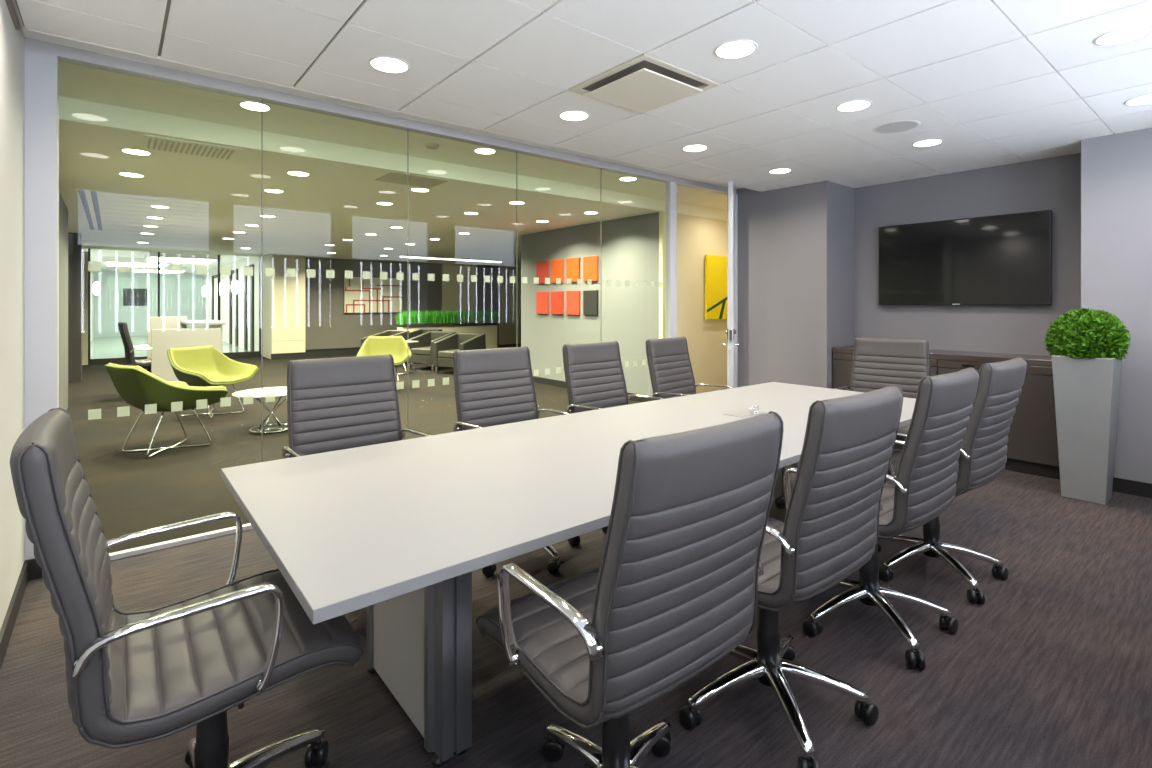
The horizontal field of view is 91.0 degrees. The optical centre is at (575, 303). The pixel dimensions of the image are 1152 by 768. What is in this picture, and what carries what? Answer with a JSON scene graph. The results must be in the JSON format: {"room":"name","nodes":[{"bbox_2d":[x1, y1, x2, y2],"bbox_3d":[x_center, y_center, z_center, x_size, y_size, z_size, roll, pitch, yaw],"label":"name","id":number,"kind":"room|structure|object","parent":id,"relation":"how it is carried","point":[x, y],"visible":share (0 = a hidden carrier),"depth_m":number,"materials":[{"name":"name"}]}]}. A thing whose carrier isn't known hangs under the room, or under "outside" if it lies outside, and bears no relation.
{"room":"office","nodes":[
{"label":"office","id":0,"kind":"room"},
{"bbox_2d":[0,0,24,629],"bbox_3d":[-1.440,-0.055,1.025,0.265,2.800,4.310,0,0,-39],"label":"wall","id":1,"kind":"structure","parent":0,"point":[12,41],"depth_m":2.37,"materials":[{"name":"white paint"}]},
{"bbox_2d":[5,0,19,29],"bbox_3d":[-1.263,-1.223,1.028,0.013,0.032,3.790,0,0,-39],"label":"trim","id":2,"kind":"structure","parent":1,"relation":"attached to","point":[9,3],"depth_m":2.37,"materials":[{"name":"grey"}]},
{"bbox_2d":[0,561,27,669],"bbox_3d":[-1.418,1.295,1.218,0.013,0.100,3.920,0,0,-39],"label":"baseboard","id":3,"kind":"structure","parent":1,"relation":"attached to","point":[9,621],"depth_m":2.35,"materials":[{"name":"black"}]},
{"bbox_2d":[25,37,58,559],"bbox_3d":[-2.662,0.015,2.823,0.117,2.660,0.100,0,0,-39],"label":"wall column","id":4,"kind":"structure","parent":0,"point":[41,59],"depth_m":2.79,"materials":[{"name":"grey"}]},
{"bbox_2d":[24,558,41,580],"bbox_3d":[-2.627,1.295,2.780,0.117,0.100,0.010,0,0,-39],"label":"baseboard","id":5,"kind":"structure","parent":4,"relation":"attached to","point":[34,570],"depth_m":2.76,"materials":[{"name":"black"}]},
{"bbox_2d":[59,192,67,410],"bbox_3d":[-4.788,0.063,5.011,0.160,2.564,5.980,0,0,-39],"label":"wall","id":6,"kind":"structure","parent":0,"point":[63,211],"depth_m":6.69,"materials":[{"name":"grey"}]},
{"bbox_2d":[82,251,87,364],"bbox_3d":[-11.550,0.095,11.903,1.960,2.500,0.150,0,0,-39],"label":"wall","id":7,"kind":"structure","parent":0,"point":[84,253],"depth_m":12.43,"materials":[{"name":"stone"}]},
{"bbox_2d":[88,249,260,364],"bbox_3d":[-9.465,0.065,13.579,3.390,2.560,0.050,0,0,-39],"label":"trim","id":8,"kind":"structure","parent":7,"relation":"attached to","point":[252,353],"depth_m":13.29,"materials":[{"name":"grey"}]},
{"bbox_2d":[90,271,93,342],"bbox_3d":[-15.265,-0.030,17.617,0.130,2.750,13.400,0,0,-39],"label":"wall","id":9,"kind":"structure","parent":0,"point":[91,272],"depth_m":20.37,"materials":[{"name":"white"}]},
{"bbox_2d":[94,270,201,336],"bbox_3d":[-18.647,-0.030,23.634,7.000,2.750,0.200,0,0,-39],"label":"wall","id":10,"kind":"structure","parent":0,"point":[180,294],"depth_m":23.83,"materials":[{"name":"white"}]},
{"bbox_2d":[123,288,146,305],"bbox_3d":[-18.416,-0.275,23.668,0.800,0.720,0.035,0,0,-39],"label":"picture","id":11,"kind":"object","parent":10,"relation":"attached to","point":[131,297],"visible":1,"depth_m":23.64},
{"bbox_2d":[82,249,250,272],"bbox_3d":[-14.410,-1.405,18.443,7.000,0.100,13.600,0,0,-39],"label":"ceiling","id":12,"kind":"structure","parent":0,"point":[96,255],"depth_m":16.95,"materials":[{"name":"white"}]},
{"bbox_2d":[102,256,170,267],"bbox_3d":[-13.486,-1.268,17.390,1.600,0.175,2.000,0,0,-39],"label":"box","id":13,"kind":"object","parent":12,"relation":"attached to","point":[107,260],"visible":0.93,"depth_m":16.60,"materials":[{"name":"white"}]},
{"bbox_2d":[107,262,166,267],"bbox_3d":[-13.486,-1.188,17.390,1.400,0.015,1.800,0,0,-39],"label":"ceiling light","id":14,"kind":"object","parent":13,"relation":"attached to","point":[108,263],"depth_m":17.07,"materials":[{"name":"plastic"}]},
{"bbox_2d":[131,266,187,272],"bbox_3d":[-15.434,-1.268,20.963,1.600,0.175,2.000,0,0,-39],"label":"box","id":15,"kind":"object","parent":12,"relation":"attached to","point":[133,269],"visible":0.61,"depth_m":20.35,"materials":[{"name":"white"}]},
{"bbox_2d":[135,270,183,272],"bbox_3d":[-15.434,-1.188,20.963,1.400,0.015,1.800,0,0,-39],"label":"diffuser","id":16,"kind":"object","parent":15,"relation":"attached to","point":[161,271],"depth_m":20.71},
{"bbox_2d":[144,252,220,263],"bbox_3d":[-10.892,-1.268,15.636,1.600,0.175,2.000,0,0,-39],"label":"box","id":17,"kind":"object","parent":12,"relation":"attached to","point":[148,256],"visible":0.93,"depth_m":15.10,"materials":[{"name":"white"}]},
{"bbox_2d":[148,257,214,263],"bbox_3d":[-10.892,-1.188,15.636,1.400,0.015,1.800,0,0,-39],"label":"ceiling light","id":18,"kind":"object","parent":17,"relation":"attached to","point":[150,259],"depth_m":15.44,"materials":[{"name":"plastic"}]},
{"bbox_2d":[88,261,252,419],"bbox_3d":[-2.256,0.043,3.142,0.909,2.555,0.014,0,0,-39],"label":"pane","id":19,"kind":"object","parent":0,"point":[93,266],"visible":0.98,"depth_m":3.15,"materials":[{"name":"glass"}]},
{"bbox_2d":[109,523,252,559],"bbox_3d":[-0.837,1.333,4.300,4.578,0.025,0.040,0,0,-39],"label":"trim","id":20,"kind":"structure","parent":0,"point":[171,543],"depth_m":3.15,"materials":[{"name":"grey"}]},
{"bbox_2d":[202,256,261,353],"bbox_3d":[-12.294,-0.030,20.042,0.200,2.750,13.400,0,0,-39],"label":"wall","id":21,"kind":"structure","parent":0,"point":[206,279],"depth_m":18.46,"materials":[{"name":"white"}]},
{"bbox_2d":[212,264,253,350],"bbox_3d":[-11.720,0.120,19.142,0.050,2.450,8.480,0,0,-39],"label":"trim","id":22,"kind":"structure","parent":21,"relation":"attached to","point":[235,271],"depth_m":16.77,"materials":[{"name":"grey"}]},
{"bbox_2d":[231,280,240,293],"bbox_3d":[-10.349,-0.505,17.240,0.270,0.440,0.220,0,0,-39],"label":"wall sconce","id":23,"kind":"object","parent":21,"relation":"attached to","point":[235,287],"visible":1,"depth_m":17.16,"materials":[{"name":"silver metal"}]},
{"bbox_2d":[263,253,304,358],"bbox_3d":[-7.416,0.063,14.342,0.750,2.564,1.200,0,0,-39],"label":"stone wall","id":24,"kind":"structure","parent":0,"point":[279,295],"depth_m":13.88,"materials":[{"name":"stone"}]},
{"bbox_2d":[265,268,403,401],"bbox_3d":[-1.546,0.043,3.721,0.914,2.555,0.014,0,0,-39],"label":"pane","id":25,"kind":"object","parent":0,"point":[270,397],"visible":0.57,"depth_m":3.66,"materials":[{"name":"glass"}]},
{"bbox_2d":[59,61,726,267],"bbox_3d":[-2.221,-1.327,11.418,17.000,0.216,12.700,0,0,-39],"label":"ceiling","id":26,"kind":"structure","parent":0,"point":[209,199],"depth_m":6.09,"materials":[{"name":"white"}]},
{"bbox_2d":[75,189,103,229],"bbox_3d":[-6.557,-1.216,7.685,0.200,0.006,4.200,0,0,-39],"label":"ceiling vent","id":27,"kind":"object","parent":26,"relation":"in","point":[89,200],"visible":1,"depth_m":7.15,"materials":[{"name":"white"}]},
{"bbox_2d":[120,148,151,155],"bbox_3d":[-3.528,-1.217,4.543,0.208,0.004,0.208,0,0,-39],"label":"recessed light","id":28,"kind":"object","parent":26,"relation":"in","point":[125,150],"visible":1,"depth_m":4.52,"materials":[{"name":"white"}]},
{"bbox_2d":[142,134,242,159],"bbox_3d":[-2.999,-1.212,4.433,0.620,0.014,0.420,0,0,-39],"label":"ceiling vent","id":29,"kind":"object","parent":26,"relation":"in","point":[149,141],"visible":1,"depth_m":4.39,"materials":[{"name":"white"}]},
{"bbox_2d":[238,101,271,111],"bbox_3d":[-2.225,-1.368,3.928,0.208,0.004,0.208,0,0,-39],"label":"recessed light","id":30,"kind":"object","parent":26,"relation":"in","point":[254,106],"visible":0.96,"depth_m":3.93,"materials":[{"name":"white"}]},
{"bbox_2d":[375,172,448,187],"bbox_3d":[-1.617,-1.216,5.586,0.580,0.007,0.440,0,0,-39],"label":"access panel","id":31,"kind":"object","parent":26,"relation":"attached to","point":[393,177],"visible":1,"depth_m":5.57,"materials":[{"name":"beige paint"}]},
{"bbox_2d":[400,256,500,262],"bbox_3d":[-3.339,-1.205,15.476,3.000,0.030,0.060,0,0,-39],"label":"recessed light","id":32,"kind":"object","parent":26,"relation":"in","point":[400,256],"visible":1,"depth_m":15.35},
{"bbox_2d":[473,148,496,153],"bbox_3d":[-0.815,-1.368,5.079,0.208,0.004,0.208,0,0,-39],"label":"recessed light","id":33,"kind":"object","parent":26,"relation":"in","point":[477,150],"visible":1,"depth_m":5.08,"materials":[{"name":"white"}]},
{"bbox_2d":[57,44,735,194],"bbox_3d":[-0.410,-1.285,4.648,5.678,0.100,0.080,0,0,-39],"label":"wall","id":34,"kind":"structure","parent":0,"point":[66,54],"depth_m":3.65,"materials":[{"name":"grey"}]},
{"bbox_2d":[262,100,262,461],"bbox_3d":[-1.902,0.043,3.431,0.004,2.555,0.008,0,0,-39],"label":"trim","id":35,"kind":"structure","parent":34,"relation":"attached to","point":[262,100],"depth_m":3.43,"materials":[{"name":"grey"}]},
{"bbox_2d":[12,0,741,188],"bbox_3d":[0.872,-1.289,2.984,5.795,0.100,4.120,0,0,-39],"label":"trim","id":36,"kind":"structure","parent":34,"relation":"attached to","point":[28,34],"depth_m":3.48,"materials":[{"name":"grey metal"}]},
{"bbox_2d":[407,130,407,438],"bbox_3d":[-1.190,0.043,4.012,0.004,2.555,0.008,0,0,-39],"label":"trim","id":37,"kind":"structure","parent":34,"relation":"attached to","point":[407,130],"depth_m":4.01,"materials":[{"name":"grey"}]},
{"bbox_2d":[516,152,516,346],"bbox_3d":[-0.479,0.043,4.593,0.004,2.555,0.008,0,0,-39],"label":"trim","id":38,"kind":"structure","parent":34,"relation":"attached to","point":[516,152],"depth_m":4.59,"materials":[{"name":"grey"}]},
{"bbox_2d":[665,182,676,337],"bbox_3d":[0.970,0.055,5.781,0.095,2.580,0.070,0,0,-39],"label":"trim","id":39,"kind":"structure","parent":34,"relation":"attached to","point":[670,187],"depth_m":5.75,"materials":[{"name":"grey"}]},
{"bbox_2d":[722,182,739,388],"bbox_3d":[1.623,0.074,5.932,0.174,2.518,0.922,0,0,16],"label":"door","id":40,"kind":"structure","parent":34,"relation":"in","point":[730,331],"depth_m":5.49,"materials":[{"name":"grey"}]},
{"bbox_2d":[305,257,520,349],"bbox_3d":[-3.389,0.063,18.146,10.300,2.564,0.400,0,0,-39],"label":"wall","id":41,"kind":"structure","parent":0,"point":[327,326],"depth_m":16.10,"materials":[{"name":"paint"}]},
{"bbox_2d":[271,347,360,359],"bbox_3d":[-5.714,1.275,15.460,4.840,0.140,0.820,0,0,-39],"label":"baseboard","id":42,"kind":"structure","parent":41,"relation":"attached to","point":[309,353],"depth_m":14.40,"materials":[{"name":"black"}]},
{"bbox_2d":[344,277,401,312],"bbox_3d":[-5.687,-0.245,15.949,1.620,0.980,0.054,0,0,-39],"label":"painting","id":43,"kind":"object","parent":41,"relation":"attached to","point":[361,295],"visible":0.96,"depth_m":15.90,"materials":[{"name":"beige fabric"}]},
{"bbox_2d":[442,264,476,312],"bbox_3d":[-3.752,0.063,17.817,1.180,2.564,0.450,0,0,-39],"label":"wall","id":44,"kind":"structure","parent":0,"point":[462,296],"depth_m":17.63,"materials":[{"name":"beige"}]},
{"bbox_2d":[412,273,514,387],"bbox_3d":[-0.834,0.043,4.302,0.913,2.555,0.014,0,0,-39],"label":"pane","id":45,"kind":"object","parent":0,"point":[415,276],"visible":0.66,"depth_m":4.19,"materials":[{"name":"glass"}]},
{"bbox_2d":[522,277,591,375],"bbox_3d":[-0.125,0.043,4.881,0.908,2.555,0.014,0,0,-39],"label":"pane","id":46,"kind":"object","parent":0,"point":[524,279],"visible":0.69,"depth_m":4.79,"materials":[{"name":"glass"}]},
{"bbox_2d":[0,336,1151,767],"bbox_3d":[-5.399,1.395,15.311,17.000,0.100,31.450,0,0,-39],"label":"floor","id":47,"kind":"structure","parent":0,"point":[1053,669],"depth_m":2.20,"materials":[{"name":"carpet"}]},
{"bbox_2d":[68,233,81,381],"bbox_3d":[-8.740,0.063,9.873,0.185,2.564,0.350,0,0,-39],"label":"pier","id":48,"kind":"object","parent":47,"relation":"on","point":[74,239],"visible":0.79,"depth_m":9.74,"materials":[{"name":"grey"}]},
{"bbox_2d":[118,322,150,372],"bbox_3d":[-6.227,0.801,8.239,0.683,1.086,0.627,0,0,-44],"label":"chair","id":49,"kind":"object","parent":47,"relation":"on","point":[129,349],"visible":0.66,"depth_m":7.93,"materials":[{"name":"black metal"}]},
{"bbox_2d":[104,363,227,457],"bbox_3d":[-3.786,0.935,5.223,0.820,0.820,0.769,0,0,29],"label":"lounge chair","id":50,"kind":"object","parent":47,"relation":"on","point":[138,387],"visible":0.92,"depth_m":4.97,"materials":[{"name":"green fabric"}]},
{"bbox_2d":[147,317,225,386],"bbox_3d":[-5.872,0.775,8.522,0.880,1.140,1.250,0,0,-39],"label":"reception desk","id":51,"kind":"object","parent":47,"relation":"on","point":[163,333],"visible":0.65,"depth_m":8.06,"materials":[{"name":"beige"}]},
{"bbox_2d":[181,320,225,324],"bbox_3d":[-5.710,0.285,8.655,0.460,0.040,1.250,0,0,-39],"label":"countertop","id":52,"kind":"structure","parent":51,"relation":"on","point":[188,322],"depth_m":8.27,"materials":[{"name":"white laminate"}]},
{"bbox_2d":[10,408,363,767],"bbox_3d":[-0.938,0.801,1.416,0.651,1.086,0.618,0,0,-39],"label":"chair","id":53,"kind":"object","parent":47,"relation":"on","point":[137,677],"visible":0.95,"depth_m":1.25,"materials":[{"name":"leather"}]},
{"bbox_2d":[167,345,258,418],"bbox_3d":[-4.442,0.935,6.881,0.769,0.820,0.820,0,0,21],"label":"lounge chair","id":54,"kind":"object","parent":47,"relation":"on","point":[200,366],"visible":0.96,"depth_m":6.99,"materials":[{"name":"yellow fabric"}]},
{"bbox_2d":[232,386,287,433],"bbox_3d":[-3.242,1.138,6.028,0.720,0.410,0.720,0,0,-39],"label":"coffee table","id":55,"kind":"object","parent":47,"relation":"on","point":[280,392],"visible":0.77,"depth_m":6.00,"materials":[{"name":"white laminate"}]},
{"bbox_2d":[282,354,431,457],"bbox_3d":[-0.946,0.801,2.537,0.627,1.086,0.683,0,0,-40],"label":"chair","id":56,"kind":"object","parent":47,"relation":"on","point":[334,404],"visible":0.41,"depth_m":2.70,"materials":[{"name":"grey leather"}]},
{"bbox_2d":[356,336,411,389],"bbox_3d":[-3.032,0.935,8.976,0.820,0.820,0.769,0,0,-17],"label":"lounge chair","id":57,"kind":"object","parent":47,"relation":"on","point":[396,346],"visible":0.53,"depth_m":9.21,"materials":[{"name":"yellow fabric"}]},
{"bbox_2d":[361,330,409,365],"bbox_3d":[-4.115,0.965,12.267,0.720,0.760,0.759,0,0,36],"label":"armchair","id":58,"kind":"object","parent":47,"relation":"on","point":[403,333],"visible":0.18,"depth_m":12.37,"materials":[{"name":"grey leather"}]},
{"bbox_2d":[409,328,441,363],"bbox_3d":[-3.576,0.965,13.030,0.720,0.760,0.759,0,0,36],"label":"armchair","id":59,"kind":"object","parent":47,"relation":"on","point":[423,330],"visible":0.15,"depth_m":13.26,"materials":[{"name":"grey leather"}]},
{"bbox_2d":[406,331,455,370],"bbox_3d":[-2.984,0.965,11.749,0.720,0.760,0.759,0,0,26],"label":"armchair","id":60,"kind":"object","parent":47,"relation":"on","point":[422,351],"visible":0.62,"depth_m":11.56,"materials":[{"name":"grey leather"}]},
{"bbox_2d":[411,346,429,354],"bbox_3d":[-3.012,0.970,11.690,0.524,0.130,0.610,0,0,26],"label":"seat cushion","id":61,"kind":"object","parent":60,"relation":"on","point":[415,350],"depth_m":11.46,"materials":[{"name":"grey leather"}]},
{"bbox_2d":[395,310,497,348],"bbox_3d":[-3.265,0.745,14.628,2.764,1.200,0.517,0,0,-39],"label":"planter","id":62,"kind":"object","parent":47,"relation":"on","point":[484,321],"visible":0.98,"depth_m":14.57,"materials":[{"name":"beige"}]},
{"bbox_2d":[433,333,485,373],"bbox_3d":[-2.259,0.965,11.050,0.720,0.760,0.759,0,0,26],"label":"armchair","id":63,"kind":"object","parent":47,"relation":"on","point":[443,349],"visible":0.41,"depth_m":10.93,"materials":[{"name":"grey leather"}]},
{"bbox_2d":[438,349,459,357],"bbox_3d":[-2.287,0.970,10.992,0.524,0.130,0.610,0,0,26],"label":"seat cushion","id":64,"kind":"object","parent":63,"relation":"on","point":[442,353],"depth_m":10.78,"materials":[{"name":"grey leather"}]},
{"bbox_2d":[453,346,580,576],"bbox_3d":[-0.296,0.801,3.068,0.627,1.086,0.683,0,0,-40],"label":"chair","id":65,"kind":"object","parent":47,"relation":"on","point":[493,387],"visible":0.37,"depth_m":3.21,"materials":[{"name":"leather"}]},
{"bbox_2d":[221,382,915,766],"bbox_3d":[0.506,0.952,2.756,3.660,0.787,1.240,0,0,-39],"label":"conference table","id":66,"kind":"object","parent":47,"relation":"on","point":[399,531],"visible":0.65,"depth_m":1.77,"materials":[{"name":"white laminate"}]},
{"bbox_2d":[562,341,663,533],"bbox_3d":[0.305,0.801,3.597,0.627,1.086,0.683,0,0,-43],"label":"chair","id":67,"kind":"object","parent":47,"relation":"on","point":[594,374],"visible":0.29,"depth_m":3.74,"materials":[{"name":"leather"}]},
{"bbox_2d":[476,411,783,767],"bbox_3d":[0.110,0.801,1.443,0.627,1.086,0.683,0,0,-38],"label":"chair","id":68,"kind":"object","parent":47,"relation":"on","point":[673,591],"visible":1,"depth_m":1.21,"materials":[{"name":"grey leather"}]},
{"bbox_2d":[646,337,732,400],"bbox_3d":[0.903,0.801,4.112,0.683,1.086,0.627,0,0,43],"label":"chair","id":69,"kind":"object","parent":47,"relation":"on","point":[668,359],"visible":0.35,"depth_m":4.24,"materials":[{"name":"leather"}]},
{"bbox_2d":[679,385,902,767],"bbox_3d":[0.653,0.801,1.886,0.627,1.086,0.683,0,0,-39],"label":"chair","id":70,"kind":"object","parent":47,"relation":"on","point":[829,530],"visible":0.84,"depth_m":1.65,"materials":[{"name":"leather"}]},
{"bbox_2d":[774,367,978,669],"bbox_3d":[1.247,0.801,2.384,0.627,1.086,0.683,0,0,-39],"label":"chair","id":71,"kind":"object","parent":47,"relation":"on","point":[925,481],"visible":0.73,"depth_m":2.13,"materials":[{"name":"leather"}]},
{"bbox_2d":[834,337,928,483],"bbox_3d":[2.164,0.801,4.013,0.627,1.086,0.683,0,0,41],"label":"chair","id":72,"kind":"object","parent":47,"relation":"on","point":[877,363],"visible":0.3,"depth_m":4.19,"materials":[{"name":"leather"}]},
{"bbox_2d":[832,345,1059,479],"bbox_3d":[3.333,0.890,5.080,0.502,0.910,1.870,0,0,-39],"label":"credenza","id":73,"kind":"object","parent":47,"relation":"on","point":[1032,445],"visible":0.29,"depth_m":4.46,"materials":[{"name":"brown wood"}]},
{"bbox_2d":[877,357,1026,604],"bbox_3d":[1.792,0.801,2.833,0.627,1.086,0.683,0,0,-38],"label":"chair","id":74,"kind":"object","parent":47,"relation":"on","point":[983,452],"visible":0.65,"depth_m":2.58,"materials":[{"name":"leather"}]},
{"bbox_2d":[1052,355,1121,504],"bbox_3d":[3.546,0.853,3.934,0.320,0.985,0.320,0,0,-39],"label":"planter","id":75,"kind":"object","parent":47,"relation":"on","point":[1086,392],"visible":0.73,"depth_m":3.84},
{"bbox_2d":[1043,307,1130,359],"bbox_3d":[3.544,0.215,3.937,0.462,0.386,0.457,0,0,-39],"label":"boxwood ball","id":76,"kind":"object","parent":75,"relation":"in","point":[1082,333],"visible":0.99,"depth_m":3.81,"materials":[{"name":"green plant"}]},
{"bbox_2d":[15,0,1151,191],"bbox_3d":[1.215,-1.243,3.058,6.370,0.051,3.800,0,0,-39],"label":"ceiling","id":77,"kind":"structure","parent":0,"point":[1001,82],"depth_m":2.91,"materials":[{"name":"white tile"}]},
{"bbox_2d":[368,56,410,73],"bbox_3d":[-0.952,-1.217,2.889,0.208,0.004,0.208,0,0,-39],"label":"recessed light","id":78,"kind":"object","parent":77,"relation":"in","point":[389,64],"visible":1,"depth_m":2.88,"materials":[{"name":"white"}]},
{"bbox_2d":[558,110,589,120],"bbox_3d":[-0.013,-1.217,3.669,0.208,0.004,0.208,0,0,-39],"label":"recessed light","id":79,"kind":"object","parent":77,"relation":"in","point":[571,115],"visible":1,"depth_m":3.66,"materials":[{"name":"white"}]},
{"bbox_2d":[568,52,719,112],"bbox_3d":[0.377,-1.216,3.187,0.600,0.066,0.600,0,0,-39],"label":"ceiling vent","id":80,"kind":"object","parent":77,"relation":"in","point":[643,90],"visible":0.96,"depth_m":3.12,"materials":[{"name":"beige metal"}]},
{"bbox_2d":[682,144,708,151],"bbox_3d":[0.932,-1.217,4.433,0.208,0.004,0.208,0,0,-39],"label":"recessed light","id":81,"kind":"object","parent":77,"relation":"in","point":[696,147],"visible":1,"depth_m":4.43,"materials":[{"name":"white"}]},
{"bbox_2d":[713,40,757,58],"bbox_3d":[0.765,-1.217,2.716,0.208,0.004,0.208,0,0,-39],"label":"recessed light","id":82,"kind":"object","parent":77,"relation":"in","point":[734,49],"visible":1,"depth_m":2.71,"materials":[{"name":"white"}]},
{"bbox_2d":[768,168,791,173],"bbox_3d":[1.872,-1.217,5.197,0.208,0.004,0.208,0,0,-39],"label":"recessed light","id":83,"kind":"object","parent":77,"relation":"in","point":[780,170],"visible":1,"depth_m":5.20,"materials":[{"name":"white"}]},
{"bbox_2d":[835,100,872,111],"bbox_3d":[1.710,-1.217,3.487,0.208,0.004,0.208,0,0,-39],"label":"recessed light","id":84,"kind":"object","parent":77,"relation":"in","point":[855,105],"visible":1,"depth_m":3.47,"materials":[{"name":"white"}]},
{"bbox_2d":[872,120,920,133],"bbox_3d":[2.206,-1.217,3.904,0.292,0.004,0.292,0,0,-39],"label":"ceiling speaker","id":85,"kind":"object","parent":77,"relation":"attached to","point":[903,125],"visible":1,"depth_m":3.88,"materials":[{"name":"white"}]},
{"bbox_2d":[876,122,916,132],"bbox_3d":[2.206,-1.216,3.904,0.252,0.001,0.252,0,0,-39],"label":"grille","id":86,"kind":"object","parent":85,"relation":"attached to","point":[897,126],"depth_m":3.91,"materials":[{"name":"metal"}]},
{"bbox_2d":[912,139,943,146],"bbox_3d":[2.663,-1.217,4.291,0.208,0.004,0.208,0,0,-39],"label":"recessed light","id":87,"kind":"object","parent":77,"relation":"in","point":[930,142],"visible":1,"depth_m":4.27,"materials":[{"name":"white"}]},
{"bbox_2d":[1092,24,1151,45],"bbox_3d":[2.485,-1.217,2.570,0.208,0.004,0.208,0,0,-39],"label":"recessed light","id":88,"kind":"object","parent":77,"relation":"in","point":[1124,34],"visible":1,"depth_m":2.57,"materials":[{"name":"white"}]},
{"bbox_2d":[1123,94,1151,105],"bbox_3d":[3.404,-1.217,3.373,0.208,0.004,0.208,0,0,-39],"label":"recessed light","id":89,"kind":"object","parent":77,"relation":"in","point":[1141,100],"visible":1,"depth_m":3.39,"materials":[{"name":"white"}]},
{"bbox_2d":[521,212,658,395],"bbox_3d":[0.121,0.063,8.825,0.150,2.564,3.280,0,0,-39],"label":"wall","id":90,"kind":"structure","parent":0,"point":[627,248],"depth_m":8.36,"materials":[{"name":"grey"}]},
{"bbox_2d":[536,292,548,313],"bbox_3d":[-0.564,-0.015,9.518,0.035,0.370,0.310,0,0,-39],"label":"canvas","id":91,"kind":"object","parent":90,"relation":"attached to","point":[542,298],"visible":1,"depth_m":9.49,"materials":[{"name":"fabric"}]},
{"bbox_2d":[536,261,548,282],"bbox_3d":[-0.564,-0.530,9.518,0.035,0.370,0.310,0,0,-39],"label":"canvas","id":92,"kind":"object","parent":90,"relation":"attached to","point":[542,267],"visible":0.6,"depth_m":9.49,"materials":[{"name":"fabric"}]},
{"bbox_2d":[551,291,563,313],"bbox_3d":[-0.303,-0.015,9.199,0.035,0.370,0.310,0,0,-39],"label":"canvas","id":93,"kind":"object","parent":90,"relation":"attached to","point":[557,297],"visible":1,"depth_m":9.17,"materials":[{"name":"fabric"}]},
{"bbox_2d":[551,259,563,282],"bbox_3d":[-0.303,-0.530,9.199,0.035,0.370,0.310,0,0,-39],"label":"canvas","id":94,"kind":"object","parent":90,"relation":"attached to","point":[557,266],"visible":0.95,"depth_m":9.17,"materials":[{"name":"fabric"}]},
{"bbox_2d":[566,291,579,314],"bbox_3d":[-0.043,-0.015,8.881,0.035,0.370,0.310,0,0,-39],"label":"canvas","id":95,"kind":"object","parent":90,"relation":"attached to","point":[572,297],"visible":1,"depth_m":8.85,"materials":[{"name":"fabric"}]},
{"bbox_2d":[566,258,579,281],"bbox_3d":[-0.043,-0.530,8.881,0.035,0.370,0.310,0,0,-39],"label":"canvas","id":96,"kind":"object","parent":90,"relation":"attached to","point":[572,264],"visible":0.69,"depth_m":8.85,"materials":[{"name":"fabric"}]},
{"bbox_2d":[583,290,597,314],"bbox_3d":[0.222,-0.015,8.556,0.035,0.370,0.310,0,0,-39],"label":"canvas","id":97,"kind":"object","parent":90,"relation":"attached to","point":[590,298],"visible":1,"depth_m":8.53,"materials":[{"name":"fabric"}]},
{"bbox_2d":[583,256,597,280],"bbox_3d":[0.222,-0.530,8.556,0.035,0.370,0.310,0,0,-39],"label":"canvas","id":98,"kind":"object","parent":90,"relation":"attached to","point":[590,264],"visible":0.95,"depth_m":8.53,"materials":[{"name":"fabric"}]},
{"bbox_2d":[533,376,652,401],"bbox_3d":[0.076,1.295,8.750,0.015,0.100,3.340,0,0,-39],"label":"baseboard","id":99,"kind":"structure","parent":90,"relation":"attached to","point":[541,380],"depth_m":9.18,"materials":[{"name":"black"}]},
{"bbox_2d":[607,280,661,366],"bbox_3d":[0.582,0.043,5.458,0.909,2.555,0.014,0,0,-39],"label":"decals","id":100,"kind":"object","parent":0,"point":[608,281],"visible":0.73,"depth_m":5.44,"materials":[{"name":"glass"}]},
{"bbox_2d":[659,211,726,393],"bbox_3d":[2.436,0.063,8.559,3.400,2.564,0.060,0,0,-39],"label":"wall","id":101,"kind":"structure","parent":0,"point":[697,237],"depth_m":7.92,"materials":[{"name":"beige"}]},
{"bbox_2d":[705,255,726,318],"bbox_3d":[2.156,-0.235,8.239,0.840,0.910,0.038,0,0,-39],"label":"painting","id":102,"kind":"object","parent":101,"relation":"attached to","point":[715,266],"visible":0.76,"depth_m":8.09,"materials":[{"name":"yellow paint"}]},
{"bbox_2d":[736,181,853,388],"bbox_3d":[2.446,-0.030,6.302,0.840,2.750,1.130,0,0,-39],"label":"wall","id":103,"kind":"structure","parent":0,"point":[796,243],"depth_m":5.90,"materials":[{"name":"grey paint"}]},
{"bbox_2d":[727,194,737,388],"bbox_3d":[1.774,0.055,6.418,0.055,2.580,0.100,0,0,-39],"label":"trim","id":104,"kind":"structure","parent":103,"relation":"attached to","point":[735,196],"depth_m":6.38,"materials":[{"name":"grey"}]},
{"bbox_2d":[854,153,1080,355],"bbox_3d":[3.628,-0.030,5.321,0.250,2.750,1.884,0,0,-39],"label":"wall","id":105,"kind":"structure","parent":0,"point":[1053,183],"depth_m":5.14,"materials":[{"name":"grey paint"}]},
{"bbox_2d":[879,210,1051,304],"bbox_3d":[3.508,-0.382,5.208,0.078,0.787,1.360,0,0,-39],"label":"wall screen","id":106,"kind":"object","parent":105,"relation":"attached to","point":[1005,259],"visible":1,"depth_m":5.10,"materials":[{"name":"black"}]},
{"bbox_2d":[1081,128,1151,483],"bbox_3d":[4.458,-0.030,3.920,0.735,2.750,1.336,0,0,-39],"label":"wall","id":107,"kind":"structure","parent":0,"point":[1116,169],"depth_m":4.02,"materials":[{"name":"grey paint"}]},
{"bbox_2d":[1112,477,1151,497],"bbox_3d":[4.064,1.295,3.812,0.012,0.100,1.006,0,0,-39],"label":"baseboard","id":108,"kind":"structure","parent":107,"relation":"attached to","point":[1126,486],"depth_m":3.98,"materials":[{"name":"black"}]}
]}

